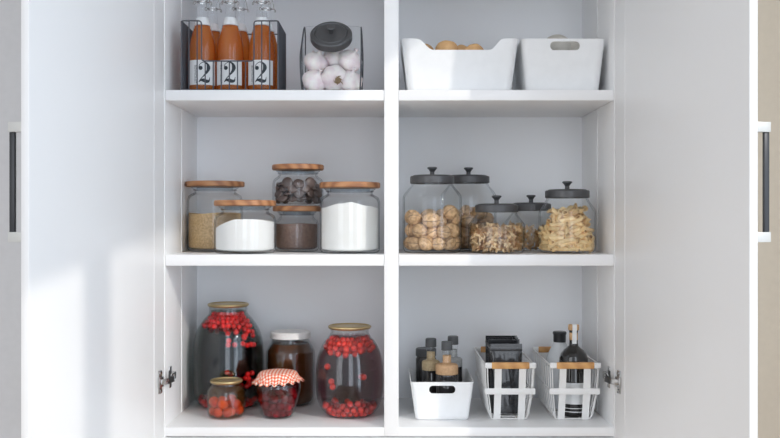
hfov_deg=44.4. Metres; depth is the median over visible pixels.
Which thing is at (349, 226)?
flour
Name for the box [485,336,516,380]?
pouch
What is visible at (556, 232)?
penne
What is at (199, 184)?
glass jar
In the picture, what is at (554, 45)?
onion
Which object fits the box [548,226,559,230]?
penne
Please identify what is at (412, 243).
walnut
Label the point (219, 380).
jar
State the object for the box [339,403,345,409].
berry
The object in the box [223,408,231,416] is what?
fruit piece
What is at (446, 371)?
bottle
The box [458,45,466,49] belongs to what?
potato
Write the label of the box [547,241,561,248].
penne
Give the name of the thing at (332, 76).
garlic bulb
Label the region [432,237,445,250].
walnut
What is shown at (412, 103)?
shelf
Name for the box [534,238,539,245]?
pasta
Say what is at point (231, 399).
fruit piece
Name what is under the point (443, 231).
walnut
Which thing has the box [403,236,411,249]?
walnut
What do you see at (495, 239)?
pasta
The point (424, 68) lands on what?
storage bin
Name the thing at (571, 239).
penne
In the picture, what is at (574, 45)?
onion
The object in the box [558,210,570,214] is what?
penne
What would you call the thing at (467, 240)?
walnut
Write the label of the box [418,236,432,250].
walnut
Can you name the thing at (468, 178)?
glass jar
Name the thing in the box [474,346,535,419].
wire basket
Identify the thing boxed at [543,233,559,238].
penne
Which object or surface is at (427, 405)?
storage bin
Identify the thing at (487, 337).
pouch
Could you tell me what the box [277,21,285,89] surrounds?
grille
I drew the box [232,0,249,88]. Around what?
bottle
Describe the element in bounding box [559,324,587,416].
bottle
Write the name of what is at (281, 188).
mushroom
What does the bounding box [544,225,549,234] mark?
penne
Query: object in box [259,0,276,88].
bottle
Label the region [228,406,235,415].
fruit piece
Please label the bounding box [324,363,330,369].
berry
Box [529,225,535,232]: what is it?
pasta
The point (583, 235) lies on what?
penne
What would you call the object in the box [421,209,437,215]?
walnut
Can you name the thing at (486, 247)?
pasta
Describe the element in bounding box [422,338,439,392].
bottle
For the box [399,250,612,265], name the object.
shelf
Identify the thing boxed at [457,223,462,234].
walnut
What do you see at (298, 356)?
jar
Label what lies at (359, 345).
berry
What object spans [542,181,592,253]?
glass jar
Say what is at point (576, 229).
penne
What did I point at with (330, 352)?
berry
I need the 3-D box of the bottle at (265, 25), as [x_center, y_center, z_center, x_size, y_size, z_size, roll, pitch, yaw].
[-0.292,-0.416,2.172,0.061,0.254,0.062,0,0,7]
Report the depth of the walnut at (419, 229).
2.17 m
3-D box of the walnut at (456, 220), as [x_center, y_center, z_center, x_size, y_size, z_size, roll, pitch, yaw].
[0.147,0.001,2.220,0.033,0.032,0.034,0,0,42]
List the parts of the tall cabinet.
handle, door, panel, drawer, panel, panel, panel, door, handle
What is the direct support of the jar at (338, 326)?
on the tall cabinet
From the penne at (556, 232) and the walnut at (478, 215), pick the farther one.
the walnut at (478, 215)
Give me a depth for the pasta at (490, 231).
2.15 m
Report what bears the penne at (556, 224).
on the penne at (566, 230)
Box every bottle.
[190,0,215,88]
[205,0,221,88]
[217,0,243,88]
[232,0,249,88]
[248,0,273,88]
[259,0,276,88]
[416,347,435,381]
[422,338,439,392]
[436,341,457,392]
[448,335,461,381]
[458,367,461,381]
[545,331,567,408]
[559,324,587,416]
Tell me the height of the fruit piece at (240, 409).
0.022 m
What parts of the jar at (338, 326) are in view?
lid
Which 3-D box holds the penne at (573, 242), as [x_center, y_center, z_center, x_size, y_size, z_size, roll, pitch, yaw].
[0.398,0.057,2.152,0.043,0.020,0.011,0,0,4]
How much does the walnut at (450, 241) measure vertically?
0.032 m
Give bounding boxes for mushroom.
[279,186,287,191]
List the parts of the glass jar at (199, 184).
wooden lid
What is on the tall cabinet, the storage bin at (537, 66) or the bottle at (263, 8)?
the storage bin at (537, 66)
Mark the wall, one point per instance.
(768, 10)
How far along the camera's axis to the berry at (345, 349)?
2.18 m
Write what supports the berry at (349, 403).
in the jar at (338, 326)
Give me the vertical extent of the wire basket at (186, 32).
0.157 m
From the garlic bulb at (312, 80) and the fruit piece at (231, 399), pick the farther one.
the fruit piece at (231, 399)
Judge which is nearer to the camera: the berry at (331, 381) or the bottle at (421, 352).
the berry at (331, 381)
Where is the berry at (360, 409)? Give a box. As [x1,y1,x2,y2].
[358,407,363,412]
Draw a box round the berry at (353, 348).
[351,345,356,351]
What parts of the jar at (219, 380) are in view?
lid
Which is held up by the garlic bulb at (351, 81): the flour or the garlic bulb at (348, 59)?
the garlic bulb at (348, 59)
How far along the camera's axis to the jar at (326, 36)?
2.13 m
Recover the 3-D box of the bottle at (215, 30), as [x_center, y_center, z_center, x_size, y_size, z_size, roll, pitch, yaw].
[-0.416,-0.416,2.241,0.061,0.254,0.061,0,0,3]
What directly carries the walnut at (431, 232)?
on the walnut at (425, 242)
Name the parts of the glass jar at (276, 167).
chocolate button, chocolate button, chocolate button, chocolate button, chocolate button, wooden lid, chocolate button, chocolate button, chocolate button, chocolate button, chocolate button, chocolate button, chocolate button, chocolate button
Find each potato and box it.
[435,40,457,49]
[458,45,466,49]
[464,44,483,49]
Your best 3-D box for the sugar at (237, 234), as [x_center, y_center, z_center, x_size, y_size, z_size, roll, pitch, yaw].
[-0.332,0.036,2.190,0.133,0.072,0.133,0,0,0]
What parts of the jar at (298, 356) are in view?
lid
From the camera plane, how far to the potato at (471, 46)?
2.19 m
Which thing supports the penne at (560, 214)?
on the penne
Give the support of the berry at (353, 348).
in the jar at (338, 326)
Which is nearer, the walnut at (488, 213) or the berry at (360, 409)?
the berry at (360, 409)
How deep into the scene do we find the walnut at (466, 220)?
2.29 m
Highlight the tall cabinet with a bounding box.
[8,0,770,437]
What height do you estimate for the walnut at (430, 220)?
0.036 m
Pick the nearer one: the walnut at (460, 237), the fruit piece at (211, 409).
the fruit piece at (211, 409)
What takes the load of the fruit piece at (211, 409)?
in the jar at (219, 380)
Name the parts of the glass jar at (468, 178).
knob, lid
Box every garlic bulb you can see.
[302,69,324,89]
[304,50,327,72]
[321,65,345,89]
[324,50,342,65]
[339,48,359,70]
[341,67,361,89]
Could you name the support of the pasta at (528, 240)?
in the glass jar at (525, 206)
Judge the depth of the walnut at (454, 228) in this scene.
2.19 m
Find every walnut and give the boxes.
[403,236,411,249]
[404,210,416,223]
[405,224,414,236]
[407,236,420,249]
[408,211,421,224]
[412,223,426,237]
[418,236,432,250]
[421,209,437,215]
[423,212,439,227]
[425,226,437,238]
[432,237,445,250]
[436,209,442,214]
[436,225,450,238]
[437,215,446,226]
[443,205,456,219]
[444,237,455,249]
[446,223,459,237]
[447,214,459,224]
[452,237,460,249]
[457,209,462,219]
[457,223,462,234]
[457,235,464,248]
[460,205,471,214]
[460,213,475,228]
[461,227,471,237]
[464,235,471,248]
[471,207,486,219]
[478,216,492,225]
[486,212,493,221]
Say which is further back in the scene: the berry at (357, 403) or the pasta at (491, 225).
the berry at (357, 403)
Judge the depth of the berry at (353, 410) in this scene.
2.17 m
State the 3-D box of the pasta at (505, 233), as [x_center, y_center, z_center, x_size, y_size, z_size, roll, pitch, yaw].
[0.260,0.034,2.147,0.018,0.017,0.012,0,0,-29]
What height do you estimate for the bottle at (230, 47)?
0.254 m
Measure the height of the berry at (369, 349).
0.015 m
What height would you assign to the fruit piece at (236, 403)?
0.022 m
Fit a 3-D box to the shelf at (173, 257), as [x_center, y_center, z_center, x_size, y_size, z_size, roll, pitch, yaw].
[-0.254,0.091,2.276,0.481,0.025,0.348,0,0,0]
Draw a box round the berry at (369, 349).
[367,347,372,352]
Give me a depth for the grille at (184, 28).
2.16 m
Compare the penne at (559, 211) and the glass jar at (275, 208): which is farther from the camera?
the glass jar at (275, 208)
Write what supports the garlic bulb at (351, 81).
in the jar at (326, 36)
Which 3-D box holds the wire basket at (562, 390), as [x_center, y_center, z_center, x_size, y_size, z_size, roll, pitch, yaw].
[0.418,0.390,2.286,0.116,0.134,0.274,0,0,0]
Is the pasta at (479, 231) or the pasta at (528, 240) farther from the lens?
the pasta at (528, 240)
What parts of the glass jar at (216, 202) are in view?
wooden lid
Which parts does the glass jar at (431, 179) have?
lid, knob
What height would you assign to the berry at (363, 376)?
0.015 m
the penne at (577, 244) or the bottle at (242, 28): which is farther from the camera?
the bottle at (242, 28)
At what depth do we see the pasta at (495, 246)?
2.15 m
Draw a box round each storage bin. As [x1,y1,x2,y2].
[401,38,517,89]
[409,368,473,419]
[512,39,603,89]
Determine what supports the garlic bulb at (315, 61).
on the garlic bulb at (312, 80)
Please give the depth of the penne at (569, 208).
2.17 m
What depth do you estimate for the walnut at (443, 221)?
2.19 m
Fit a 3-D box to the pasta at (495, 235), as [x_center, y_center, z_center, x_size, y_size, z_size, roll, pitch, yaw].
[0.234,0.039,2.147,0.023,0.023,0.006,0,0,29]
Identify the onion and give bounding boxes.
[547,34,570,49]
[570,42,579,49]
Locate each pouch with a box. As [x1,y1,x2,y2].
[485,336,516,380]
[487,337,517,394]
[488,339,519,409]
[490,344,521,413]
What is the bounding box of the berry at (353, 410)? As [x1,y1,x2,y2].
[350,407,356,413]
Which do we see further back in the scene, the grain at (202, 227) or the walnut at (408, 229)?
the grain at (202, 227)
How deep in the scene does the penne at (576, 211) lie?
2.17 m
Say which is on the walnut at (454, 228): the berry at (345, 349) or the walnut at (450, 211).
the walnut at (450, 211)
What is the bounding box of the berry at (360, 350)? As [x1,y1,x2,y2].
[357,348,363,353]
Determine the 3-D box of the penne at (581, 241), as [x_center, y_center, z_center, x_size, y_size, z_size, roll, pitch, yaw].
[0.438,0.053,2.157,0.045,0.012,0.011,0,0,-31]
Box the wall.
[0,0,779,437]
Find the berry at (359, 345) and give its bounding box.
[357,342,362,347]
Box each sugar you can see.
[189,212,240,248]
[216,219,273,250]
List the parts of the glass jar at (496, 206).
lid, knob, jar glass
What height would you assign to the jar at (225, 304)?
0.252 m
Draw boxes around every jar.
[185,181,244,251]
[193,301,262,408]
[209,377,245,418]
[214,200,275,253]
[252,369,303,417]
[266,329,314,405]
[272,164,323,205]
[273,206,320,251]
[300,22,363,89]
[316,323,382,418]
[319,181,379,253]
[405,167,461,252]
[441,167,494,248]
[468,195,524,253]
[506,195,550,248]
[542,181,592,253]
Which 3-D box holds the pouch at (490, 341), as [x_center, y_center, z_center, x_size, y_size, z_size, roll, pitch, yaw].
[0.271,0.370,2.276,0.075,0.168,0.028,0,0,0]
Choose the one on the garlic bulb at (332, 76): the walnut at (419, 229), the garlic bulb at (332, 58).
the garlic bulb at (332, 58)
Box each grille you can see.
[181,22,192,89]
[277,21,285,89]
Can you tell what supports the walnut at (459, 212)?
on the walnut at (459, 225)
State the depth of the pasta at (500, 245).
2.15 m
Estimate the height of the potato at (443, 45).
0.052 m
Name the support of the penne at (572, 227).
on the penne
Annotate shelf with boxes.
[166,90,383,116]
[166,250,383,265]
[399,90,612,116]
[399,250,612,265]
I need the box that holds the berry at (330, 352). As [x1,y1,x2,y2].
[328,349,333,355]
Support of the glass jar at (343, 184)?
on the tall cabinet
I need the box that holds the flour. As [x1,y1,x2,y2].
[321,202,377,250]
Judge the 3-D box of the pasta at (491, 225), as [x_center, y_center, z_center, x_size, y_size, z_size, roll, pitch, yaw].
[0.229,0.018,2.153,0.017,0.018,0.005,0,0,-1]
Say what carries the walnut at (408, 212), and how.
on the walnut at (408, 229)
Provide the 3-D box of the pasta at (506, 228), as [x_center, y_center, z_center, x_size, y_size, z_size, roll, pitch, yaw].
[0.263,0.022,2.153,0.021,0.020,0.006,0,0,-22]
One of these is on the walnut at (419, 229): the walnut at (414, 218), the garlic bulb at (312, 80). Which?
the walnut at (414, 218)
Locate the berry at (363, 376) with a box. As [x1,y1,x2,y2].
[360,374,366,379]
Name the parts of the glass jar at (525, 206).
knob, lid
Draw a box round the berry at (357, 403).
[355,401,360,406]
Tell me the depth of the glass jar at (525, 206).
2.31 m
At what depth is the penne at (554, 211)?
2.18 m
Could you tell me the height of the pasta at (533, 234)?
0.022 m
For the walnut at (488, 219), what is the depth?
2.31 m
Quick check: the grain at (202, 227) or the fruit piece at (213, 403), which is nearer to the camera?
the fruit piece at (213, 403)
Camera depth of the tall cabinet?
2.10 m
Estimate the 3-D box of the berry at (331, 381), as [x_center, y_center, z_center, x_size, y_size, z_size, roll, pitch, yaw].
[-0.134,0.373,2.188,0.015,0.015,0.014,0,0,-43]
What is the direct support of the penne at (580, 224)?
on the penne
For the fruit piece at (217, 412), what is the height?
0.023 m
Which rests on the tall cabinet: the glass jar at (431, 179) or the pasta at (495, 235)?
the glass jar at (431, 179)
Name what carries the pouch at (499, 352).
in the wire basket at (480, 372)
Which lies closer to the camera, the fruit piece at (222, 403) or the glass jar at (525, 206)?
the fruit piece at (222, 403)
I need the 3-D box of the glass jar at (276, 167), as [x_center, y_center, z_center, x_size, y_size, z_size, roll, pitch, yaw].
[-0.222,-0.081,2.310,0.127,0.099,0.126,0,0,0]
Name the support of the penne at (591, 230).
on the penne
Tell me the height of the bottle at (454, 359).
0.172 m
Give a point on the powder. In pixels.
(295, 235)
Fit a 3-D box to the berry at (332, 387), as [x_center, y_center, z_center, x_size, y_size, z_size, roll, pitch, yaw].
[-0.132,0.385,2.189,0.015,0.015,0.014,0,0,-43]
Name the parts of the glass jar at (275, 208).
jar glass, wooden lid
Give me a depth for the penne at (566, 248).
2.15 m
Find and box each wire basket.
[181,20,285,89]
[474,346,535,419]
[532,346,600,419]
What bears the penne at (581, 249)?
in the glass jar at (567, 193)
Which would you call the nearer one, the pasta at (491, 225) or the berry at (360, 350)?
the pasta at (491, 225)
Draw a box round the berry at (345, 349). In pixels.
[343,346,348,352]
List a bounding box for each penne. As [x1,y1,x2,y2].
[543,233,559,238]
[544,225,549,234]
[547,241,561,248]
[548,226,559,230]
[549,222,567,226]
[549,236,566,239]
[552,207,558,215]
[554,231,572,235]
[555,213,562,221]
[557,237,575,243]
[557,241,575,247]
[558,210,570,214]
[559,216,576,222]
[562,205,572,214]
[563,247,579,250]
[564,226,569,237]
[568,216,582,226]
[568,221,583,226]
[568,225,580,229]
[569,228,579,232]
[571,208,579,215]
[572,243,585,247]
[574,226,585,235]
[576,232,587,239]
[576,240,591,244]
[578,207,587,211]
[578,247,590,250]
[586,227,594,232]
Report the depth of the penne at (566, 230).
2.15 m
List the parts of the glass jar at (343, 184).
wooden lid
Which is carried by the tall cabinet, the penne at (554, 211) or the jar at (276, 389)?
the jar at (276, 389)
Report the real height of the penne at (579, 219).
0.025 m
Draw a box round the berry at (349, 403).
[347,401,352,407]
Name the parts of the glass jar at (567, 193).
knob, lid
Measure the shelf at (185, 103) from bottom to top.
0.023 m
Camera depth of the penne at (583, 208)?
2.19 m
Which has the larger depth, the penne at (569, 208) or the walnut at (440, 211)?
the walnut at (440, 211)
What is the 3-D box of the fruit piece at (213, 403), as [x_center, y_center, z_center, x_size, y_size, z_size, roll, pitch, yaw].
[-0.404,0.424,2.197,0.021,0.022,0.021,0,0,12]
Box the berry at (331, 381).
[328,378,334,384]
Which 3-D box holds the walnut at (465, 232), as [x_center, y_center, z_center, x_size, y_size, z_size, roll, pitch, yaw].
[0.188,0.033,2.322,0.037,0.038,0.035,0,0,-7]
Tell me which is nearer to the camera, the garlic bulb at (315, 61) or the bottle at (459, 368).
the garlic bulb at (315, 61)
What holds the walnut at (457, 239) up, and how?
in the glass jar at (431, 179)
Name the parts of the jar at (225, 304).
lid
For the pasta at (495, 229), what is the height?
0.017 m
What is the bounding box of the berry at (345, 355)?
[342,352,348,357]
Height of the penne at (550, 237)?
0.010 m
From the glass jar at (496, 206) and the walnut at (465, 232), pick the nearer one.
the glass jar at (496, 206)
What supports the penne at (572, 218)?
on the penne at (556, 224)
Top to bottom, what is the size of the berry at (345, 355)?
0.015 m
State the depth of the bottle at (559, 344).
2.30 m
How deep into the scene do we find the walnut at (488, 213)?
2.35 m
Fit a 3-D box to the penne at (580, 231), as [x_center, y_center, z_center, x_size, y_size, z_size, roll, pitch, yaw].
[0.427,0.031,2.165,0.036,0.031,0.011,0,0,-33]
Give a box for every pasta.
[477,228,483,233]
[483,244,488,251]
[485,228,492,235]
[488,223,494,229]
[490,232,498,241]
[492,227,498,234]
[492,244,499,252]
[493,238,502,243]
[497,240,502,249]
[501,230,509,237]
[504,225,510,232]
[526,237,533,245]
[528,232,536,240]
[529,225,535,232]
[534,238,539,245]
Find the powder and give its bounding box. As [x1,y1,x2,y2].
[276,223,316,248]
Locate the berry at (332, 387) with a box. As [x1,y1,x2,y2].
[329,384,335,389]
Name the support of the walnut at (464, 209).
on the walnut
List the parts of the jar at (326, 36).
lid, knob, jar glass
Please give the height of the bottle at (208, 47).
0.254 m
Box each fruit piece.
[209,407,216,415]
[210,398,218,407]
[213,407,222,416]
[217,399,227,408]
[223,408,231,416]
[228,397,235,406]
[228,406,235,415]
[232,399,240,408]
[236,406,243,414]
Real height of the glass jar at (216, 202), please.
0.121 m

